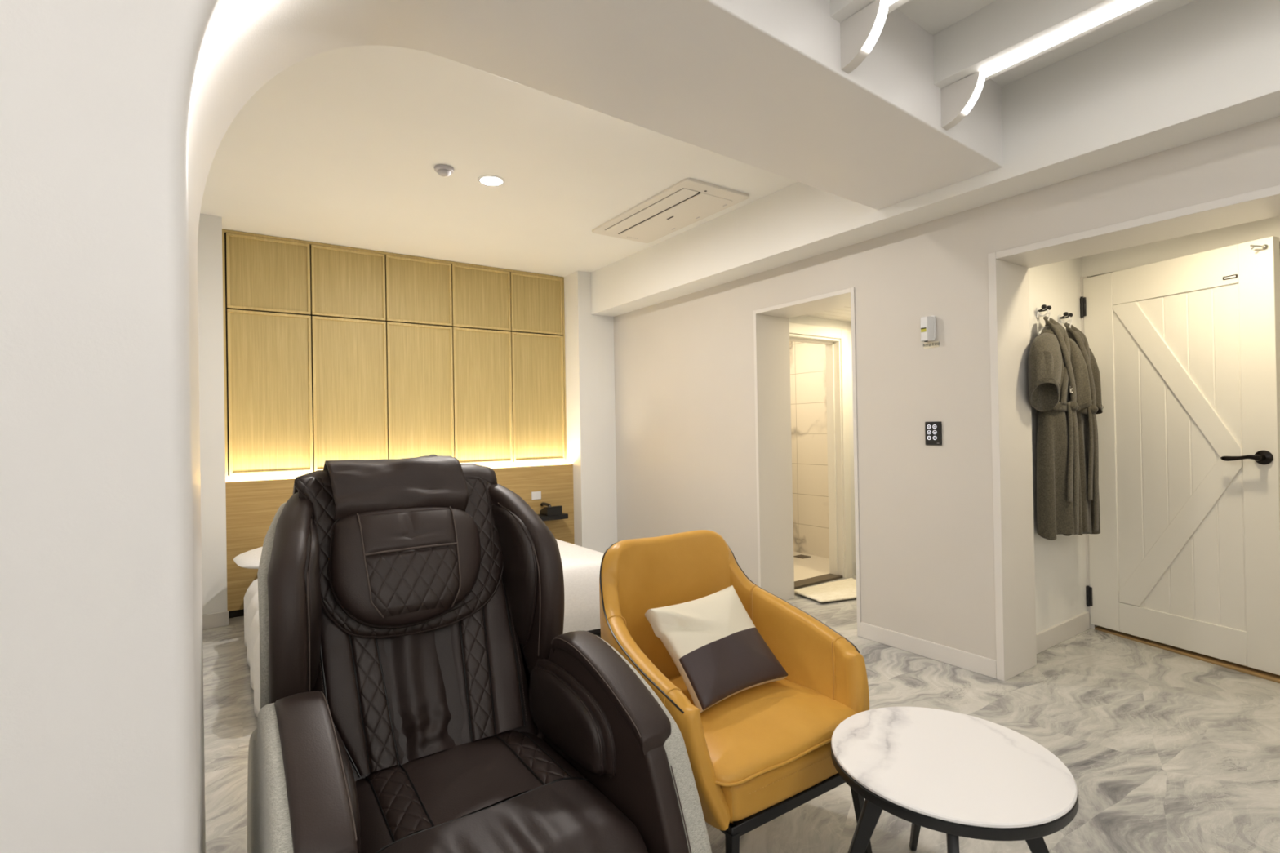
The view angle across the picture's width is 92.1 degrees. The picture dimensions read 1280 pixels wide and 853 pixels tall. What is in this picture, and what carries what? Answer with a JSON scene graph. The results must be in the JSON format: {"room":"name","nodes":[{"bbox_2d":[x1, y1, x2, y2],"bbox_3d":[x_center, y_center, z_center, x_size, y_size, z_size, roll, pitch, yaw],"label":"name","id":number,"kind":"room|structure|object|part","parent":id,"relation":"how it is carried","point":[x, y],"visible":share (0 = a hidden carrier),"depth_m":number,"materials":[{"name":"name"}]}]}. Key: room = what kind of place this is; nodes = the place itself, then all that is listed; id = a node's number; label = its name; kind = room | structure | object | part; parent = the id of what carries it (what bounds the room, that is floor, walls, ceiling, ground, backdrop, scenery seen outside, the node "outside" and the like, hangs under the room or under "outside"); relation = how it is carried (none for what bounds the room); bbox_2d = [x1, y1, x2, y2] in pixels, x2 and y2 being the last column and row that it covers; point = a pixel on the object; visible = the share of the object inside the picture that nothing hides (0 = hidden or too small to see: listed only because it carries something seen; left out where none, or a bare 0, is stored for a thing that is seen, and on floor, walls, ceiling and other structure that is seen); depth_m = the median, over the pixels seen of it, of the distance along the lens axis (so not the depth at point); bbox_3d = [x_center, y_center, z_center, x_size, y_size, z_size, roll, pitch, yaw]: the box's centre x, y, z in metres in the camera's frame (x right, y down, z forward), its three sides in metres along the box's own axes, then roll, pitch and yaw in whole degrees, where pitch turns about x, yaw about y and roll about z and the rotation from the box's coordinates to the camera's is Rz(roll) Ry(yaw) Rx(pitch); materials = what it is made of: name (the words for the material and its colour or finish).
{"room":"hotel room","nodes":[
{"label":"hotel room","id":0,"kind":"room"},
{"bbox_2d":[197,213,227,614],"bbox_3d":[-3.325,-0.036,4.025,1.017,2.770,0.340,-1,0,-35],"label":"wall","id":1,"kind":"structure","parent":0,"point":[210,266],"depth_m":4.13,"materials":[{"name":"paint"}]},
{"bbox_2d":[202,610,229,629],"bbox_3d":[-3.173,1.299,3.893,0.966,0.095,0.023,-1,0,-35],"label":"baseboard","id":2,"kind":"structure","parent":1,"relation":"attached to","point":[221,619],"depth_m":4.12,"materials":[{"name":"paint"}]},
{"bbox_2d":[0,0,1003,852],"bbox_3d":[-0.724,-0.140,1.354,5.584,2.860,0.703,-1,0,-37],"label":"wall","id":3,"kind":"structure","parent":0,"point":[115,115],"depth_m":0.94,"materials":[{"name":"paint"}]},
{"bbox_2d":[840,0,897,73],"bbox_3d":[1.849,-1.285,0.348,0.042,0.156,4.137,-1,0,-35],"label":"ceiling light","id":4,"kind":"object","parent":3,"relation":"attached to","point":[859,33],"visible":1,"depth_m":1.98,"materials":[{"name":"paint"}]},
{"bbox_2d":[862,0,897,53],"bbox_3d":[1.873,-1.299,0.313,0.039,0.130,4.052,-1,0,-35],"label":"diffuser","id":5,"kind":"object","parent":4,"relation":"attached to","point":[874,15],"depth_m":1.94,"materials":[{"name":"white"}]},
{"bbox_2d":[829,0,909,22],"bbox_3d":[1.860,-1.461,0.329,0.150,0.200,4.189,-1,0,-35],"label":"trim","id":6,"kind":"structure","parent":3,"relation":"attached to","point":[840,10],"depth_m":1.97,"materials":[{"name":"paint"}]},
{"bbox_2d":[940,0,1150,129],"bbox_3d":[2.391,-1.293,0.743,0.042,0.156,4.172,-1,0,-35],"label":"ceiling light","id":7,"kind":"object","parent":3,"relation":"attached to","point":[959,97],"visible":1,"depth_m":2.30,"materials":[{"name":"paint"}]},
{"bbox_2d":[933,0,1159,88],"bbox_3d":[2.402,-1.469,0.724,0.150,0.200,4.224,-1,0,-35],"label":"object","id":8,"kind":"structure","parent":3,"relation":"attached to","point":[1000,29],"depth_m":2.21,"materials":[{"name":"paint"}]},
{"bbox_2d":[563,271,617,553],"bbox_3d":[-0.478,-0.076,5.997,0.417,2.770,0.325,-1,0,-35],"label":"wall","id":9,"kind":"structure","parent":0,"point":[590,411],"depth_m":5.84,"materials":[{"name":"paint"}]},
{"bbox_2d":[200,0,1195,276],"bbox_3d":[-0.449,-1.547,1.236,5.900,0.138,8.500,-1,0,-35],"label":"ceiling","id":10,"kind":"structure","parent":0,"point":[343,146],"depth_m":3.41,"materials":[{"name":"paint"}]},
{"bbox_2d":[434,164,453,176],"bbox_3d":[-1.103,-1.435,3.474,0.108,0.040,0.108,-1,0,-35],"label":"smoke detector","id":11,"kind":"object","parent":10,"relation":"attached to","point":[443,170],"visible":1,"depth_m":3.44,"materials":[{"name":"grey plastic"}]},
{"bbox_2d":[477,174,505,186],"bbox_3d":[-0.880,-1.461,3.652,0.158,0.018,0.158,-1,0,-35],"label":"recessed light","id":12,"kind":"object","parent":10,"relation":"in","point":[487,180],"visible":1,"depth_m":3.65,"materials":[{"name":"white plastic"}]},
{"bbox_2d":[481,177,501,184],"bbox_3d":[-0.880,-1.460,3.652,0.118,0.005,0.118,-1,0,-35],"label":"diffuser","id":13,"kind":"object","parent":12,"relation":"attached to","point":[485,180],"depth_m":3.66,"materials":[{"name":"white"}]},
{"bbox_2d":[591,177,749,243],"bbox_3d":[0.172,-1.465,4.280,0.527,0.028,1.150,-1,0,-35],"label":"air conditioner","id":14,"kind":"object","parent":10,"relation":"attached to","point":[689,201],"visible":1,"depth_m":4.17,"materials":[{"name":"plastic"}]},
{"bbox_2d":[619,192,732,239],"bbox_3d":[0.223,-1.459,4.333,0.260,0.007,0.970,-1,0,-35],"label":"grille","id":15,"kind":"object","parent":14,"relation":"attached to","point":[701,204],"depth_m":4.27,"materials":[{"name":"plastic"}]},
{"bbox_2d":[202,551,1279,852],"bbox_3d":[0.397,1.317,1.830,7.900,0.112,8.600,-1,0,-35],"label":"floor","id":16,"kind":"structure","parent":0,"point":[1164,751],"depth_m":2.48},
{"bbox_2d":[225,464,574,617],"bbox_3d":[-1.786,0.852,5.127,2.746,0.952,0.097,-1,0,-35],"label":"headboard","id":17,"kind":"object","parent":16,"relation":"on","point":[251,506],"visible":0.31,"depth_m":4.45,"materials":[{"name":"brown wood"}]},
{"bbox_2d":[531,491,541,499],"bbox_3d":[-0.948,0.632,5.644,0.092,0.072,0.010,-1,0,-35],"label":"wall switch","id":18,"kind":"object","parent":17,"relation":"attached to","point":[535,495],"visible":1,"depth_m":5.64,"materials":[{"name":"white plastic"}]},
{"bbox_2d":[537,512,568,521],"bbox_3d":[-0.849,0.824,5.612,0.355,0.044,0.168,-1,0,-35],"label":"wall shelf","id":19,"kind":"object","parent":17,"relation":"attached to","point":[564,516],"visible":0.42,"depth_m":5.57,"materials":[{"name":"black wood"}]},
{"bbox_2d":[539,502,562,515],"bbox_3d":[-0.813,0.746,5.624,0.150,0.111,0.189,-1,0,-35],"label":"telephone","id":20,"kind":"object","parent":19,"relation":"on","point":[550,510],"visible":1,"depth_m":5.56,"materials":[{"name":"black plastic"}]},
{"bbox_2d":[244,538,604,717],"bbox_3d":[-1.343,1.076,4.119,2.174,0.498,2.023,-1,0,-35],"label":"bed","id":21,"kind":"object","parent":16,"relation":"on","point":[581,566],"visible":0.19,"depth_m":3.62,"materials":[{"name":"fabric"}]},
{"bbox_2d":[233,546,262,568],"bbox_3d":[-2.285,0.839,4.132,0.720,0.155,0.439,-1,0,-41],"label":"bed pillow","id":22,"kind":"object","parent":21,"relation":"on","point":[251,559],"visible":0.17,"depth_m":3.87,"materials":[{"name":"fabric"}]},
{"bbox_2d":[247,454,711,852],"bbox_3d":[-0.453,0.685,1.526,0.852,1.202,1.494,-1,0,-35],"label":"chair","id":23,"kind":"object","parent":16,"relation":"on","point":[424,689],"visible":1,"depth_m":1.59,"materials":[{"name":"brown leather"}]},
{"bbox_3d":[-0.775,0.650,1.598,0.074,0.432,0.245,-1,0,-40],"label":"panel","id":24,"kind":"part","parent":23,"relation":"part of","materials":[{"name":"brown leather"}]},
{"bbox_3d":[-0.635,0.883,1.394,0.083,0.049,0.360,-1,0,-35],"label":"seat","id":25,"kind":"part","parent":23,"relation":"part of","materials":[{"name":"brown leather"}]},
{"bbox_2d":[328,506,480,628],"bbox_3d":[-0.656,0.396,1.766,0.419,0.316,0.201,-1,0,-35],"label":"pillow","id":26,"kind":"object","parent":23,"relation":"on","point":[390,566],"depth_m":1.71,"materials":[{"name":"brown leather"}]},
{"bbox_3d":[-0.661,0.295,1.771,0.261,0.099,0.082,-1,0,-35],"label":"panel","id":27,"kind":"part","parent":23,"relation":"part of","materials":[{"name":"brown leather"}]},
{"bbox_3d":[-0.661,0.584,1.824,0.570,0.850,0.599,-1,0,-35],"label":"backrest","id":28,"kind":"part","parent":23,"relation":"part of","materials":[{"name":"brown leather"}]},
{"bbox_3d":[-0.432,0.861,1.534,0.260,0.026,0.360,-1,0,-35],"label":"seat","id":29,"kind":"part","parent":23,"relation":"part of","materials":[{"name":"brown leather"}]},
{"bbox_3d":[-0.416,0.645,1.845,0.085,0.431,0.254,-1,0,-25],"label":"panel","id":30,"kind":"part","parent":23,"relation":"part of","materials":[{"name":"brown leather"}]},
{"bbox_3d":[-0.273,0.891,1.268,0.550,0.105,0.252,-1,0,-35],"label":"seat","id":31,"kind":"part","parent":23,"relation":"part of","materials":[{"name":"leather"}]},
{"bbox_3d":[-0.381,0.987,1.427,0.536,0.195,0.630,-1,0,-35],"label":"seat","id":32,"kind":"part","parent":23,"relation":"part of","materials":[{"name":"brown leather"}]},
{"bbox_3d":[-0.246,0.881,1.661,0.046,0.043,0.360,-1,0,-35],"label":"seat","id":33,"kind":"part","parent":23,"relation":"part of","materials":[{"name":"brown leather"}]},
{"bbox_3d":[-0.183,0.935,1.716,0.056,0.659,1.069,-1,0,-35],"label":"arm","id":34,"kind":"part","parent":23,"relation":"part of","materials":[{"name":"brown leather"}]},
{"bbox_2d":[599,529,871,852],"bbox_3d":[0.256,0.829,1.961,0.733,0.893,0.706,-1,0,-34],"label":"armchair","id":35,"kind":"object","parent":16,"relation":"on","point":[760,753],"visible":0.7,"depth_m":1.89,"materials":[{"name":"yellow leather"}]},
{"bbox_2d":[644,585,787,712],"bbox_3d":[0.243,0.696,1.977,0.388,0.269,0.265,-1,0,-38],"label":"throw pillow","id":36,"kind":"object","parent":35,"relation":"on","point":[716,648],"visible":0.99,"depth_m":1.92,"materials":[{"name":"fabric"}]},
{"bbox_3d":[0.231,1.151,1.550,0.052,0.245,0.045,-1,0,-34],"label":"leg","id":37,"kind":"part","parent":35,"relation":"part of","materials":[{"name":"black metal"}]},
{"bbox_2d":[668,675,856,782],"bbox_3d":[0.287,0.872,1.915,0.600,0.084,0.584,-1,0,-34],"label":"seat cushion","id":38,"kind":"object","parent":35,"relation":"on","point":[764,733],"depth_m":1.74,"materials":[{"name":"yellow leather"}]},
{"bbox_3d":[0.280,0.958,1.927,0.522,0.110,0.591,-1,0,-34],"label":"seat","id":39,"kind":"part","parent":35,"relation":"part of","materials":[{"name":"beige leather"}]},
{"bbox_3d":[0.292,1.027,1.911,0.502,0.031,0.534,-1,0,-34],"label":"frame","id":40,"kind":"part","parent":35,"relation":"part of","materials":[{"name":"black metal"}]},
{"bbox_3d":[0.651,1.145,1.830,0.052,0.245,0.045,-1,0,-34],"label":"leg","id":41,"kind":"part","parent":35,"relation":"part of","materials":[{"name":"black metal"}]},
{"bbox_2d":[793,554,810,558],"bbox_3d":[1.565,1.258,5.965,0.120,0.006,0.120,-1,0,-35],"label":"floor drain","id":42,"kind":"object","parent":16,"relation":"on","point":[801,556],"visible":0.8,"depth_m":5.96,"materials":[{"name":"metal"}]},
{"bbox_2d":[794,577,856,602],"bbox_3d":[1.525,1.246,4.708,0.687,0.019,0.462,-1,0,-25],"label":"bath mat","id":43,"kind":"object","parent":16,"relation":"on","point":[843,589],"visible":0.8,"depth_m":4.65,"materials":[{"name":"fabric"}]},
{"bbox_2d":[831,706,1078,852],"bbox_3d":[0.769,1.044,1.548,0.547,0.440,0.547,-1,0,-35],"label":"side table","id":44,"kind":"object","parent":16,"relation":"on","point":[955,775],"visible":1,"depth_m":1.47,"materials":[{"name":"stone"}]},
{"bbox_3d":[0.571,1.066,1.580,0.183,0.404,0.024,-1,0,9],"label":"leg","id":45,"kind":"part","parent":44,"relation":"part of","materials":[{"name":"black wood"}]},
{"bbox_3d":[0.800,1.063,1.758,0.024,0.404,0.204,-1,0,8],"label":"leg","id":46,"kind":"part","parent":44,"relation":"part of","materials":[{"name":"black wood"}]},
{"bbox_3d":[0.694,1.063,1.355,0.024,0.404,0.195,-1,0,21],"label":"leg","id":47,"kind":"part","parent":44,"relation":"part of","materials":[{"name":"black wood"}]},
{"bbox_3d":[0.965,1.059,1.467,0.203,0.404,0.024,-1,0,23],"label":"leg","id":48,"kind":"part","parent":44,"relation":"part of","materials":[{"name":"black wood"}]},
{"bbox_2d":[789,341,829,558],"bbox_3d":[1.533,0.075,6.340,0.120,2.400,1.900,-1,0,-35],"label":"wall","id":49,"kind":"structure","parent":0,"point":[807,360],"depth_m":6.05,"materials":[{"name":"tile"}]},
{"bbox_2d":[789,315,856,575],"bbox_3d":[1.455,0.120,5.071,1.090,2.300,0.100,-1,0,-35],"label":"wall","id":50,"kind":"structure","parent":0,"point":[799,319],"depth_m":5.24,"materials":[{"name":"paint"}]},
{"bbox_2d":[789,322,852,589],"bbox_3d":[1.373,0.229,5.007,0.860,2.085,0.148,-1,0,-35],"label":"door frame","id":51,"kind":"structure","parent":50,"relation":"in","point":[835,340],"depth_m":5.17,"materials":[{"name":"paint"}]},
{"bbox_2d":[801,305,851,322],"bbox_3d":[1.907,-0.944,4.368,1.080,0.095,1.600,-1,0,-35],"label":"ceiling","id":52,"kind":"structure","parent":0,"point":[842,313],"depth_m":4.89,"materials":[{"name":"paint"}]},
{"bbox_2d":[590,0,1279,316],"bbox_3d":[1.924,-1.359,2.601,0.267,0.484,8.060,-1,0,-35],"label":"ceiling beam","id":53,"kind":"structure","parent":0,"point":[1196,70],"depth_m":2.61,"materials":[{"name":"paint"}]},
{"bbox_2d":[613,115,1279,660],"bbox_3d":[2.142,-0.004,2.813,0.340,2.500,8.200,-1,0,-35],"label":"wall","id":54,"kind":"structure","parent":0,"point":[685,390],"depth_m":3.48,"materials":[{"name":"white paint"}]},
{"bbox_2d":[753,287,861,636],"bbox_3d":[1.211,0.216,4.160,0.348,2.107,0.845,-1,0,-35],"label":"trim","id":55,"kind":"structure","parent":54,"relation":"attached to","point":[771,324],"depth_m":4.45,"materials":[{"name":"paint"}]},
{"bbox_2d":[860,622,996,679],"bbox_3d":[1.554,1.215,3.391,0.020,0.090,0.783,-1,0,-35],"label":"baseboard","id":56,"kind":"structure","parent":54,"relation":"attached to","point":[980,664],"depth_m":3.34,"materials":[{"name":"paint"}]},
{"bbox_2d":[920,315,936,342],"bbox_3d":[1.542,-0.524,3.314,0.066,0.142,0.066,-1,0,-35],"label":"flashlight","id":57,"kind":"object","parent":54,"relation":"attached to","point":[928,323],"visible":1,"depth_m":3.29,"materials":[{"name":"white plastic"}]},
{"bbox_2d":[923,341,939,348],"bbox_3d":[1.572,-0.441,3.329,0.003,0.032,0.094,-1,0,-35],"label":"sticker","id":58,"kind":"object","parent":54,"relation":"attached to","point":[935,344],"visible":1,"depth_m":3.33,"materials":[{"name":"paper"}]},
{"bbox_2d":[924,421,942,444],"bbox_3d":[1.578,0.037,3.320,0.013,0.126,0.088,-1,0,-35],"label":"switch panel","id":59,"kind":"object","parent":54,"relation":"attached to","point":[933,430],"visible":1,"depth_m":3.31,"materials":[{"name":"black plastic"}]},
{"bbox_2d":[987,185,1279,681],"bbox_3d":[2.250,0.186,2.653,0.348,2.115,1.250,-1,0,-35],"label":"trim","id":60,"kind":"structure","parent":54,"relation":"attached to","point":[1008,269],"depth_m":3.06,"materials":[{"name":"paint"}]},
{"bbox_2d":[1028,257,1087,633],"bbox_3d":[2.436,0.046,3.647,1.090,2.400,0.078,-1,0,-35],"label":"wall","id":61,"kind":"structure","parent":0,"point":[1060,563],"depth_m":3.58,"materials":[{"name":"paint"}]},
{"bbox_2d":[1035,304,1051,318],"bbox_3d":[2.253,-0.643,3.449,0.087,0.067,0.062,-1,0,-35],"label":"robe hook","id":62,"kind":"object","parent":61,"relation":"attached to","point":[1048,308],"visible":1,"depth_m":3.45,"materials":[{"name":"black metal"}]},
{"bbox_3d":[2.238,-0.660,3.435,0.026,0.032,0.062,-1,0,-1],"label":"knob","id":63,"kind":"part","parent":62,"relation":"part of","materials":[{"name":"black metal"}]},
{"bbox_2d":[1037,310,1050,335],"bbox_3d":[2.268,-0.571,3.428,0.230,0.151,0.018,-1,0,-35],"label":"clothes hanger","id":64,"kind":"object","parent":62,"relation":"hanging from","point":[1049,312],"visible":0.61,"depth_m":3.41,"materials":[{"name":"white plastic"}]},
{"bbox_2d":[1027,315,1091,540],"bbox_3d":[2.224,-0.003,3.318,0.637,1.220,0.207,-1,0,-35],"label":"bathrobe","id":65,"kind":"object","parent":64,"relation":"hanging from","point":[1059,383],"visible":1,"depth_m":3.32,"materials":[{"name":"fabric"}]},
{"bbox_3d":[2.271,-0.661,3.458,0.062,0.032,0.026,-1,0,22],"label":"knob","id":66,"kind":"part","parent":62,"relation":"part of","materials":[{"name":"black metal"}]},
{"bbox_2d":[1035,611,1089,653],"bbox_3d":[2.393,1.194,3.543,0.865,0.105,0.020,-1,0,-35],"label":"baseboard","id":67,"kind":"structure","parent":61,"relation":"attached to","point":[1052,636],"depth_m":3.56,"materials":[{"name":"paint"}]},
{"bbox_2d":[1057,311,1072,324],"bbox_3d":[2.484,-0.631,3.608,0.087,0.067,0.062,-1,0,-35],"label":"robe hook","id":68,"kind":"object","parent":61,"relation":"attached to","point":[1069,315],"visible":0.88,"depth_m":3.60,"materials":[{"name":"black metal"}]},
{"bbox_3d":[2.468,-0.649,3.594,0.026,0.032,0.062,-1,0,-1],"label":"knob","id":69,"kind":"part","parent":68,"relation":"part of","materials":[{"name":"black metal"}]},
{"bbox_3d":[2.502,-0.649,3.617,0.062,0.032,0.026,-1,0,22],"label":"knob","id":70,"kind":"part","parent":68,"relation":"part of","materials":[{"name":"black metal"}]},
{"bbox_3d":[2.499,-0.559,3.587,0.230,0.151,0.018,-1,0,-35],"label":"clothes hanger","id":71,"kind":"object","parent":68,"relation":"hanging from","visible":0},
{"bbox_2d":[1063,322,1103,535],"bbox_3d":[2.541,0.007,3.553,0.313,1.220,0.170,-1,0,-35],"label":"bathrobe","id":72,"kind":"object","parent":71,"relation":"hanging from","point":[1088,444],"visible":0.42,"depth_m":3.48,"materials":[{"name":"grey fabric"}]},
{"bbox_2d":[1080,275,1097,629],"bbox_3d":[2.773,0.158,3.808,0.055,2.165,0.038,-1,0,-35],"label":"trim","id":73,"kind":"structure","parent":61,"relation":"attached to","point":[1091,626],"depth_m":3.80,"materials":[{"name":"paint"}]},
{"bbox_2d":[1081,216,1279,276],"bbox_3d":[3.333,0.027,3.147,0.180,2.400,1.800,-1,0,-35],"label":"wall","id":74,"kind":"structure","parent":0,"point":[1104,263],"depth_m":3.45,"materials":[{"name":"paint"}]},
{"bbox_2d":[1080,235,1279,675],"bbox_3d":[2.900,0.146,3.385,0.123,2.120,0.901,-1,0,-22],"label":"door","id":75,"kind":"structure","parent":74,"relation":"in","point":[1185,553],"depth_m":3.30,"materials":[{"name":"paint"}]},
{"bbox_3d":[2.991,-0.757,3.128,0.002,0.018,0.060,-1,0,-22],"label":"name plate","id":76,"kind":"part","parent":75,"relation":"part of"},
{"bbox_3d":[3.000,0.153,3.056,0.066,0.072,0.182,-1,0,-22],"label":"handle","id":77,"kind":"part","parent":75,"relation":"part of","materials":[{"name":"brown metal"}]},
{"bbox_2d":[1094,626,1279,683],"bbox_3d":[3.010,1.228,3.381,0.435,0.012,0.905,-1,0,-35],"label":"threshold","id":78,"kind":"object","parent":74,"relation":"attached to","point":[1260,673],"depth_m":3.27,"materials":[{"name":"brown wood"}]},
{"bbox_3d":[-2.097,-0.117,5.152,4.400,2.900,0.140,-1,0,-35],"label":"wall","id":79,"kind":"structure","parent":0,"visible":0},
{"bbox_2d":[222,229,567,482],"bbox_3d":[-1.860,-0.511,5.206,2.744,1.840,0.048,-1,0,-35],"label":"panelling","id":80,"kind":"object","parent":79,"relation":"attached to","point":[331,352],"visible":0.94,"depth_m":5.03,"materials":[{"name":"brown wood"}]},
{"bbox_3d":[-2.754,-1.126,4.588,0.497,0.504,0.001,-1,0,-35],"label":"panel","id":81,"kind":"part","parent":80,"relation":"part of","materials":[{"name":"brown wood"}]},
{"bbox_3d":[-2.753,-1.126,4.588,0.533,0.540,0.026,-1,0,-35],"label":"panel frame","id":82,"kind":"part","parent":80,"relation":"part of","materials":[{"name":"brown wood"}]},
{"bbox_3d":[-2.738,-0.248,4.584,0.497,1.160,0.001,-1,0,-35],"label":"panel","id":83,"kind":"part","parent":80,"relation":"part of","materials":[{"name":"brown wood"}]},
{"bbox_3d":[-2.738,-0.248,4.583,0.533,1.196,0.026,-1,0,-35],"label":"panel frame","id":84,"kind":"part","parent":80,"relation":"part of","materials":[{"name":"brown wood"}]},
{"bbox_3d":[-2.307,-1.132,4.897,0.499,0.504,0.004,-1,0,-35],"label":"panel","id":85,"kind":"part","parent":80,"relation":"part of","materials":[{"name":"brown wood"}]},
{"bbox_3d":[-2.306,-1.133,4.896,0.535,0.540,0.026,-1,0,-35],"label":"panel frame","id":86,"kind":"part","parent":80,"relation":"part of","materials":[{"name":"brown wood"}]},
{"bbox_3d":[-2.291,-0.255,4.891,0.535,1.196,0.026,-1,0,-35],"label":"panel frame","id":87,"kind":"part","parent":80,"relation":"part of","materials":[{"name":"brown wood"}]},
{"bbox_3d":[-2.291,-0.255,4.892,0.499,1.160,0.001,-1,0,-35],"label":"panel","id":88,"kind":"part","parent":80,"relation":"part of","materials":[{"name":"brown wood"}]},
{"bbox_3d":[-1.858,-1.139,5.205,0.535,0.540,0.026,-1,0,-35],"label":"panel frame","id":89,"kind":"part","parent":80,"relation":"part of","materials":[{"name":"brown wood"}]},
{"bbox_3d":[-1.859,-1.139,5.205,0.499,0.504,0.004,-1,0,-35],"label":"panel","id":90,"kind":"part","parent":80,"relation":"part of","materials":[{"name":"brown wood"}]},
{"bbox_3d":[-1.843,-0.261,5.201,0.499,1.160,0.001,-1,0,-35],"label":"panel","id":91,"kind":"part","parent":80,"relation":"part of","materials":[{"name":"brown wood"}]},
{"bbox_3d":[-1.843,-0.261,5.200,0.535,1.196,0.026,-1,0,-35],"label":"panel frame","id":92,"kind":"part","parent":80,"relation":"part of","materials":[{"name":"brown wood"}]},
{"bbox_3d":[-1.412,-1.145,5.512,0.531,0.540,0.026,-1,0,-35],"label":"panel frame","id":93,"kind":"part","parent":80,"relation":"part of","materials":[{"name":"brown wood"}]},
{"bbox_3d":[-1.413,-1.145,5.513,0.495,0.504,0.004,-1,0,-35],"label":"panel","id":94,"kind":"part","parent":80,"relation":"part of","materials":[{"name":"brown wood"}]},
{"bbox_3d":[-1.397,-0.267,5.508,0.495,1.160,0.001,-1,0,-35],"label":"panel","id":95,"kind":"part","parent":80,"relation":"part of","materials":[{"name":"brown wood"}]},
{"bbox_3d":[-1.397,-0.267,5.508,0.531,1.196,0.026,-1,0,-35],"label":"panel frame","id":96,"kind":"part","parent":80,"relation":"part of","materials":[{"name":"brown wood"}]},
{"bbox_3d":[-0.971,-1.151,5.818,0.489,0.504,0.001,-1,0,-35],"label":"panel","id":97,"kind":"part","parent":80,"relation":"part of","materials":[{"name":"brown wood"}]},
{"bbox_3d":[-0.970,-1.151,5.817,0.525,0.540,0.026,-1,0,-35],"label":"panel frame","id":98,"kind":"part","parent":80,"relation":"part of","materials":[{"name":"brown wood"}]},
{"bbox_3d":[-0.955,-0.274,5.813,0.489,1.160,0.001,-1,0,-35],"label":"panel","id":99,"kind":"part","parent":80,"relation":"part of","materials":[{"name":"brown wood"}]},
{"bbox_3d":[-0.955,-0.274,5.813,0.525,1.196,0.026,-1,0,-35],"label":"panel frame","id":100,"kind":"part","parent":80,"relation":"part of","materials":[{"name":"brown wood"}]}
]}

